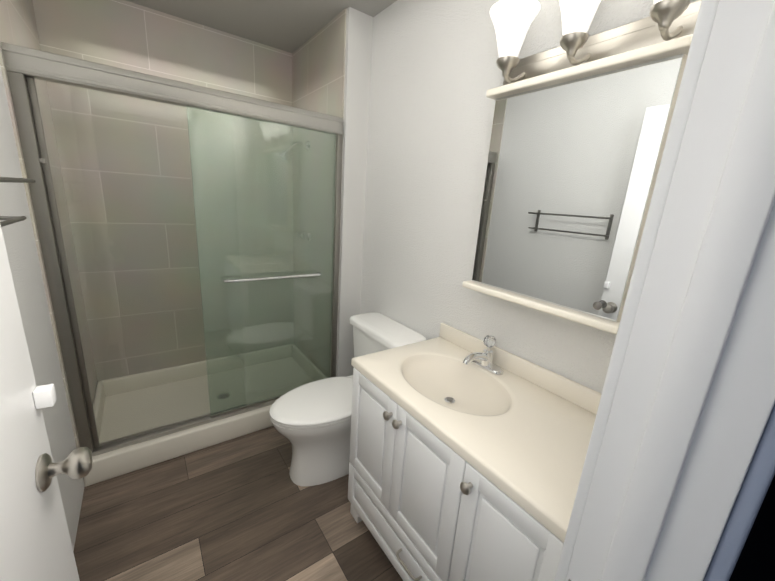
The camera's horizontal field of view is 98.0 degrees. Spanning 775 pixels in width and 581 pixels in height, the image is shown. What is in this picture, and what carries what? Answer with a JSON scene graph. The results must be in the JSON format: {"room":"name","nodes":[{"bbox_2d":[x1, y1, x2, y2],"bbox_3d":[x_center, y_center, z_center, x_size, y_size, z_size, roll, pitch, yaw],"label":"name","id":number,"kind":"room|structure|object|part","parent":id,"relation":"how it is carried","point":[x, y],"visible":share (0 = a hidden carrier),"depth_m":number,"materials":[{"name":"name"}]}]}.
{"room":"bathroom","nodes":[
{"label":"bathroom","id":0,"kind":"room"},
{"bbox_2d":[0,66,96,550],"bbox_3d":[-1.177,-0.099,0.936,0.120,2.440,2.850,-7,18,-35],"label":"wall","id":1,"kind":"structure","parent":0,"point":[22,254],"depth_m":1.25,"materials":[{"name":"white paint"}]},
{"bbox_2d":[0,177,35,226],"bbox_3d":[-0.946,-0.205,0.786,0.099,0.160,0.560,-7,18,-35],"label":"towel rail","id":2,"kind":"object","parent":1,"relation":"attached to","point":[10,220],"visible":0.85,"depth_m":0.91,"materials":[{"name":"silver metal"}]},
{"bbox_3d":[-1.105,-0.211,0.987,0.053,0.012,0.012,-7,18,-35],"label":"arm","id":3,"kind":"part","parent":2,"relation":"part of"},
{"bbox_2d":[0,224,92,580],"bbox_3d":[-0.474,0.302,0.370,0.107,2.018,0.729,-5,17,-31],"label":"door","id":4,"kind":"structure","parent":1,"relation":"in","point":[35,543],"depth_m":0.59,"materials":[{"name":"white paint"}]},
{"bbox_2d":[33,384,56,408],"bbox_3d":[-0.660,0.204,0.649,0.025,0.037,0.026,-5,17,-31],"label":"bumper cover","id":5,"kind":"object","parent":4,"relation":"attached to","point":[44,396],"visible":1,"depth_m":0.64,"materials":[{"name":"white paint"}]},
{"bbox_3d":[-0.624,0.343,0.657,0.072,0.068,0.068,-5,17,-31],"label":"door knob","id":6,"kind":"part","parent":4,"relation":"part of","materials":[{"name":"silver metal"}]},
{"bbox_2d":[0,0,96,447],"bbox_3d":[-1.630,-0.392,1.639,0.008,2.290,0.832,-7,18,-35],"label":"wall tile","id":7,"kind":"structure","parent":1,"relation":"attached to","point":[18,26],"depth_m":1.61,"materials":[{"name":"beige tile"}]},
{"bbox_2d":[1,42,342,134],"bbox_3d":[-0.830,-0.905,1.607,1.364,0.090,0.060,-7,18,-35],"label":"header","id":8,"kind":"object","parent":1,"relation":"attached to","point":[41,64],"visible":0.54,"depth_m":1.45,"materials":[{"name":"silver metal"}]},
{"bbox_2d":[1,46,343,122],"bbox_3d":[-0.811,-0.920,1.578,1.364,0.012,0.008,-7,18,-35],"label":"shower door frame header lip","id":9,"kind":"object","parent":8,"relation":"attached to","point":[134,76],"visible":0.83,"depth_m":1.44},
{"bbox_2d":[5,64,342,132],"bbox_3d":[-0.815,-0.867,1.593,1.364,0.012,0.007,-7,18,-35],"label":"shower door frame header lip","id":10,"kind":"object","parent":8,"relation":"attached to","point":[133,91],"visible":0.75,"depth_m":1.45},
{"bbox_2d":[126,0,396,52],"bbox_3d":[-0.427,-1.385,1.093,1.765,0.060,2.850,-7,18,-35],"label":"ceiling","id":11,"kind":"structure","parent":0,"point":[291,26],"depth_m":1.96,"materials":[{"name":"grey paint"}]},
{"bbox_2d":[336,7,372,376],"bbox_3d":[-0.465,-0.459,2.492,0.155,2.440,0.840,-7,18,-35],"label":"wall pillar","id":12,"kind":"structure","parent":0,"point":[359,35],"depth_m":2.07,"materials":[{"name":"grey paint"}]},
{"bbox_2d":[292,8,346,377],"bbox_3d":[-0.533,-0.526,2.434,0.008,2.290,0.802,-7,18,-35],"label":"wall tile","id":13,"kind":"structure","parent":12,"relation":"attached to","point":[318,68],"depth_m":2.33,"materials":[{"name":"beige tile"}]},
{"bbox_2d":[279,140,309,162],"bbox_3d":[-0.651,-0.968,2.336,0.212,0.167,0.082,-7,18,-35],"label":"shower head","id":14,"kind":"object","parent":13,"relation":"attached to","point":[284,154],"depth_m":2.31},
{"bbox_2d":[298,231,310,239],"bbox_3d":[-0.610,-0.400,2.505,0.060,0.060,0.060,-7,18,-35],"label":"shower valve","id":15,"kind":"object","parent":13,"relation":"attached to","point":[303,232],"depth_m":2.50,"materials":[{"name":"silver metal"}]},
{"bbox_3d":[-0.610,-0.400,2.505,0.060,0.060,0.060,-7,18,-35],"label":"shower valve handle","id":16,"kind":"part","parent":15,"relation":"part of","materials":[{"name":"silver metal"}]},
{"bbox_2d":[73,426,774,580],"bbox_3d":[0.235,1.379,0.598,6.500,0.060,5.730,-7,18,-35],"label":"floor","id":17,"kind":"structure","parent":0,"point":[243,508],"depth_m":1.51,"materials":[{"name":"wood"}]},
{"bbox_2d":[83,344,326,486],"bbox_3d":[-1.155,0.716,2.337,1.366,0.160,0.835,-7,18,-35],"label":"pan","id":18,"kind":"object","parent":17,"relation":"on","point":[120,461],"depth_m":2.18,"materials":[{"name":"beige plastic"}]},
{"bbox_2d":[7,71,342,455],"bbox_3d":[-0.887,-0.056,1.830,1.364,1.669,0.056,-7,18,-35],"label":"shower door","id":19,"kind":"structure","parent":18,"relation":"on","point":[19,91],"depth_m":1.79,"materials":[{"name":"clear glass"}]},
{"bbox_3d":[-1.421,-0.004,1.448,0.047,1.645,0.056,-7,18,-35],"label":"frame","id":20,"kind":"part","parent":19,"relation":"part of","materials":[{"name":"silver metal"}]},
{"bbox_2d":[26,76,99,447],"bbox_3d":[-1.399,-0.012,1.476,0.021,1.638,0.016,-7,18,-35],"label":"stile","id":21,"kind":"object","parent":19,"relation":"attached to","point":[33,95],"visible":1,"depth_m":1.43,"materials":[{"name":"silver metal"}]},
{"bbox_3d":[-1.112,-0.046,1.680,0.710,1.638,0.006,-7,18,-35],"label":"glass","id":22,"kind":"part","parent":19,"relation":"part of","materials":[{"name":"clear glass"}]},
{"bbox_2d":[99,404,245,446],"bbox_3d":[-1.165,0.741,1.886,0.710,0.013,0.010,-7,18,-35],"label":"rail","id":23,"kind":"object","parent":19,"relation":"attached to","point":[151,430],"visible":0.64,"depth_m":1.83,"materials":[{"name":"silver metal"}]},
{"bbox_3d":[-0.942,0.738,2.040,1.364,0.024,0.048,-7,18,-35],"label":"frame","id":24,"kind":"part","parent":19,"relation":"part of","materials":[{"name":"silver metal"}]},
{"bbox_2d":[210,396,280,417],"bbox_3d":[-0.717,0.695,2.174,0.762,0.013,0.010,-7,18,-35],"label":"rail","id":25,"kind":"object","parent":19,"relation":"attached to","point":[242,407],"visible":0.64,"depth_m":2.06,"materials":[{"name":"silver metal"}]},
{"bbox_3d":[-0.664,-0.092,1.968,0.762,1.638,0.006,-7,18,-35],"label":"glass","id":26,"kind":"part","parent":19,"relation":"part of","materials":[{"name":"clear glass"}]},
{"bbox_2d":[221,271,320,282],"bbox_3d":[-0.644,-0.079,1.943,0.569,0.017,0.063,-7,18,-35],"label":"door towel bar","id":27,"kind":"object","parent":19,"relation":"attached to","point":[318,273],"visible":0.98,"depth_m":1.89,"materials":[{"name":"silver metal"}]},
{"bbox_3d":[-0.347,-0.132,2.211,0.033,1.645,0.054,-7,18,-35],"label":"frame","id":28,"kind":"part","parent":19,"relation":"part of","materials":[{"name":"silver metal"}]},
{"bbox_2d":[269,312,426,485],"bbox_3d":[-0.252,0.594,1.835,0.760,0.766,0.492,-7,18,-35],"label":"toilet","id":29,"kind":"object","parent":17,"relation":"on","point":[311,421],"visible":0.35,"depth_m":1.73,"materials":[{"name":"white ceramic"}]},
{"bbox_3d":[-0.337,0.592,1.771,0.545,0.016,0.376,-7,18,-35],"label":"seat","id":30,"kind":"part","parent":29,"relation":"part of","materials":[{"name":"white plastic"}]},
{"bbox_3d":[-0.337,0.573,1.765,0.547,0.020,0.378,-7,18,-35],"label":"seat lid","id":31,"kind":"part","parent":29,"relation":"part of","materials":[{"name":"white ceramic"}]},
{"bbox_3d":[-0.308,0.782,1.852,0.650,0.388,0.374,-7,18,-35],"label":"bowl","id":32,"kind":"part","parent":29,"relation":"part of","materials":[{"name":"white ceramic"}]},
{"bbox_3d":[-0.020,0.403,1.949,0.198,0.337,0.464,-7,18,-35],"label":"tank","id":33,"kind":"part","parent":29,"relation":"part of","materials":[{"name":"white ceramic"}]},
{"bbox_3d":[-0.011,0.220,1.898,0.222,0.044,0.492,-7,18,-35],"label":"tank lid","id":34,"kind":"part","parent":29,"relation":"part of","materials":[{"name":"white ceramic"}]},
{"bbox_2d":[348,323,601,580],"bbox_3d":[0.298,0.690,1.257,0.551,0.944,0.935,-7,18,-35],"label":"bathroom vanity","id":35,"kind":"object","parent":17,"relation":"on","point":[468,453],"visible":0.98,"depth_m":1.09,"materials":[{"name":"white wood"}]},
{"bbox_3d":[-0.080,0.775,1.389,0.010,0.052,0.206,-7,18,-35],"label":"door rail","id":36,"kind":"part","parent":35,"relation":"part of","materials":[{"name":"white wood"}]},
{"bbox_3d":[-0.059,0.576,1.342,0.011,0.461,0.302,-7,18,-35],"label":"door","id":37,"kind":"part","parent":35,"relation":"part of","materials":[{"name":"white wood"}]},
{"bbox_3d":[-0.053,0.380,1.285,0.010,0.052,0.206,-7,18,-35],"label":"door rail","id":38,"kind":"part","parent":35,"relation":"part of","materials":[{"name":"white wood"}]},
{"bbox_3d":[0.081,1.053,1.209,0.010,0.045,0.821,-7,18,-35],"label":"drawer rail","id":39,"kind":"part","parent":35,"relation":"part of","materials":[{"name":"white wood"}]},
{"bbox_3d":[0.002,0.437,1.182,0.031,0.033,0.033,-7,18,-35],"label":"knob","id":40,"kind":"part","parent":35,"relation":"part of","materials":[{"name":"silver metal"}]},
{"bbox_3d":[0.093,0.976,1.194,0.011,0.202,0.903,-7,18,-35],"label":"drawer","id":41,"kind":"part","parent":35,"relation":"part of","materials":[{"name":"white wood"}]},
{"bbox_3d":[0.034,0.451,1.139,0.031,0.033,0.033,-7,18,-35],"label":"knob","id":42,"kind":"part","parent":35,"relation":"part of","materials":[{"name":"silver metal"}]},
{"bbox_3d":[0.091,0.901,1.169,0.010,0.045,0.821,-7,18,-35],"label":"drawer rail","id":43,"kind":"part","parent":35,"relation":"part of","materials":[{"name":"white wood"}]},
{"bbox_3d":[0.070,0.956,1.173,0.032,0.009,0.118,-7,18,-35],"label":"drawer pull","id":44,"kind":"part","parent":35,"relation":"part of","materials":[{"name":"white wood"}]},
{"bbox_3d":[0.098,0.849,1.150,0.010,0.052,0.209,-7,18,-35],"label":"door rail","id":45,"kind":"part","parent":35,"relation":"part of","materials":[{"name":"white wood"}]},
{"bbox_3d":[0.125,0.454,1.046,0.010,0.052,0.209,-7,18,-35],"label":"door rail","id":46,"kind":"part","parent":35,"relation":"part of","materials":[{"name":"white wood"}]},
{"bbox_3d":[0.119,0.651,1.103,0.011,0.461,0.305,-7,18,-35],"label":"door","id":47,"kind":"part","parent":35,"relation":"part of","materials":[{"name":"white wood"}]},
{"bbox_3d":[0.212,0.526,0.900,0.031,0.033,0.033,-7,18,-35],"label":"knob","id":48,"kind":"part","parent":35,"relation":"part of","materials":[{"name":"silver metal"}]},
{"bbox_2d":[463,335,503,375],"bbox_3d":[0.363,0.255,1.339,0.168,0.136,0.156,-7,18,-35],"label":"faucet","id":49,"kind":"object","parent":35,"relation":"on","point":[481,362],"depth_m":1.35,"materials":[{"name":"silver metal"}]},
{"bbox_3d":[0.293,0.724,0.870,0.011,0.461,0.290,-7,18,-35],"label":"door","id":50,"kind":"part","parent":35,"relation":"part of","materials":[{"name":"white wood"}]},
{"bbox_3d":[0.299,0.527,0.813,0.010,0.052,0.194,-7,18,-35],"label":"door rail","id":51,"kind":"part","parent":35,"relation":"part of","materials":[{"name":"white wood"}]},
{"bbox_2d":[360,0,697,392],"bbox_3d":[0.160,-0.258,1.883,0.120,2.440,2.850,-7,18,-35],"label":"wall","id":52,"kind":"structure","parent":0,"point":[436,73],"depth_m":1.58,"materials":[{"name":"white paint"}]},
{"bbox_2d":[439,323,601,413],"bbox_3d":[0.537,0.308,1.317,0.020,0.074,0.935,-7,18,-35],"label":"backsplash","id":53,"kind":"structure","parent":52,"relation":"attached to","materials":[{"name":"beige stone"}]},
{"bbox_2d":[462,34,692,333],"bbox_3d":[0.546,-0.297,1.089,0.152,0.711,0.563,-7,18,-35],"label":"medicine cabinet mirror","id":54,"kind":"object","parent":52,"relation":"attached to","point":[574,158],"visible":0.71,"depth_m":0.99,"materials":[{"name":"white wood"}]},
{"bbox_3d":[0.606,0.043,0.968,0.022,0.024,0.024,-7,18,-35],"label":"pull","id":55,"kind":"part","parent":54,"relation":"part of","materials":[{"name":"silver metal"}]},
{"bbox_2d":[490,0,701,84],"bbox_3d":[0.551,-0.751,0.962,0.202,0.218,0.620,-7,18,-35],"label":"sconce","id":56,"kind":"object","parent":52,"relation":"attached to","point":[665,20],"visible":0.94,"depth_m":0.97,"materials":[{"name":"silver metal"}]},
{"bbox_3d":[0.439,-0.740,1.165,0.109,0.051,0.014,-7,18,-35],"label":"arm","id":57,"kind":"part","parent":56,"relation":"part of"},
{"bbox_3d":[0.407,-0.839,1.111,0.156,0.143,0.156,-7,18,-35],"label":"lamp shade","id":58,"kind":"part","parent":56,"relation":"part of","materials":[{"name":"white glass"}]},
{"bbox_3d":[0.566,-0.687,0.993,0.109,0.051,0.014,-7,18,-35],"label":"arm","id":59,"kind":"part","parent":56,"relation":"part of"},
{"bbox_3d":[0.535,-0.785,0.939,0.156,0.143,0.156,-7,18,-35],"label":"lamp shade","id":60,"kind":"part","parent":56,"relation":"part of","materials":[{"name":"white glass"}]},
{"bbox_3d":[0.694,-0.633,0.822,0.109,0.051,0.014,-7,18,-35],"label":"arm","id":61,"kind":"part","parent":56,"relation":"part of"},
{"bbox_3d":[-1.300,-0.510,2.471,1.525,2.440,0.120,-7,18,-35],"label":"wall","id":62,"kind":"structure","parent":0,"visible":0},
{"bbox_2d":[32,0,293,381],"bbox_3d":[-1.321,-0.559,2.358,1.370,2.290,0.008,-7,18,-35],"label":"wall tile","id":63,"kind":"structure","parent":62,"relation":"attached to","point":[126,35],"depth_m":2.21,"materials":[{"name":"beige tile"}]},
{"bbox_3d":[0.616,0.113,0.583,0.705,2.440,0.120,-7,18,-35],"label":"wall","id":64,"kind":"structure","parent":0,"visible":0},
{"bbox_2d":[554,0,774,580],"bbox_3d":[0.331,0.308,0.432,0.070,2.105,0.152,-7,18,-35],"label":"door frame","id":65,"kind":"structure","parent":64,"relation":"attached to","point":[738,408],"depth_m":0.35,"materials":[{"name":"white paint"}]}
]}

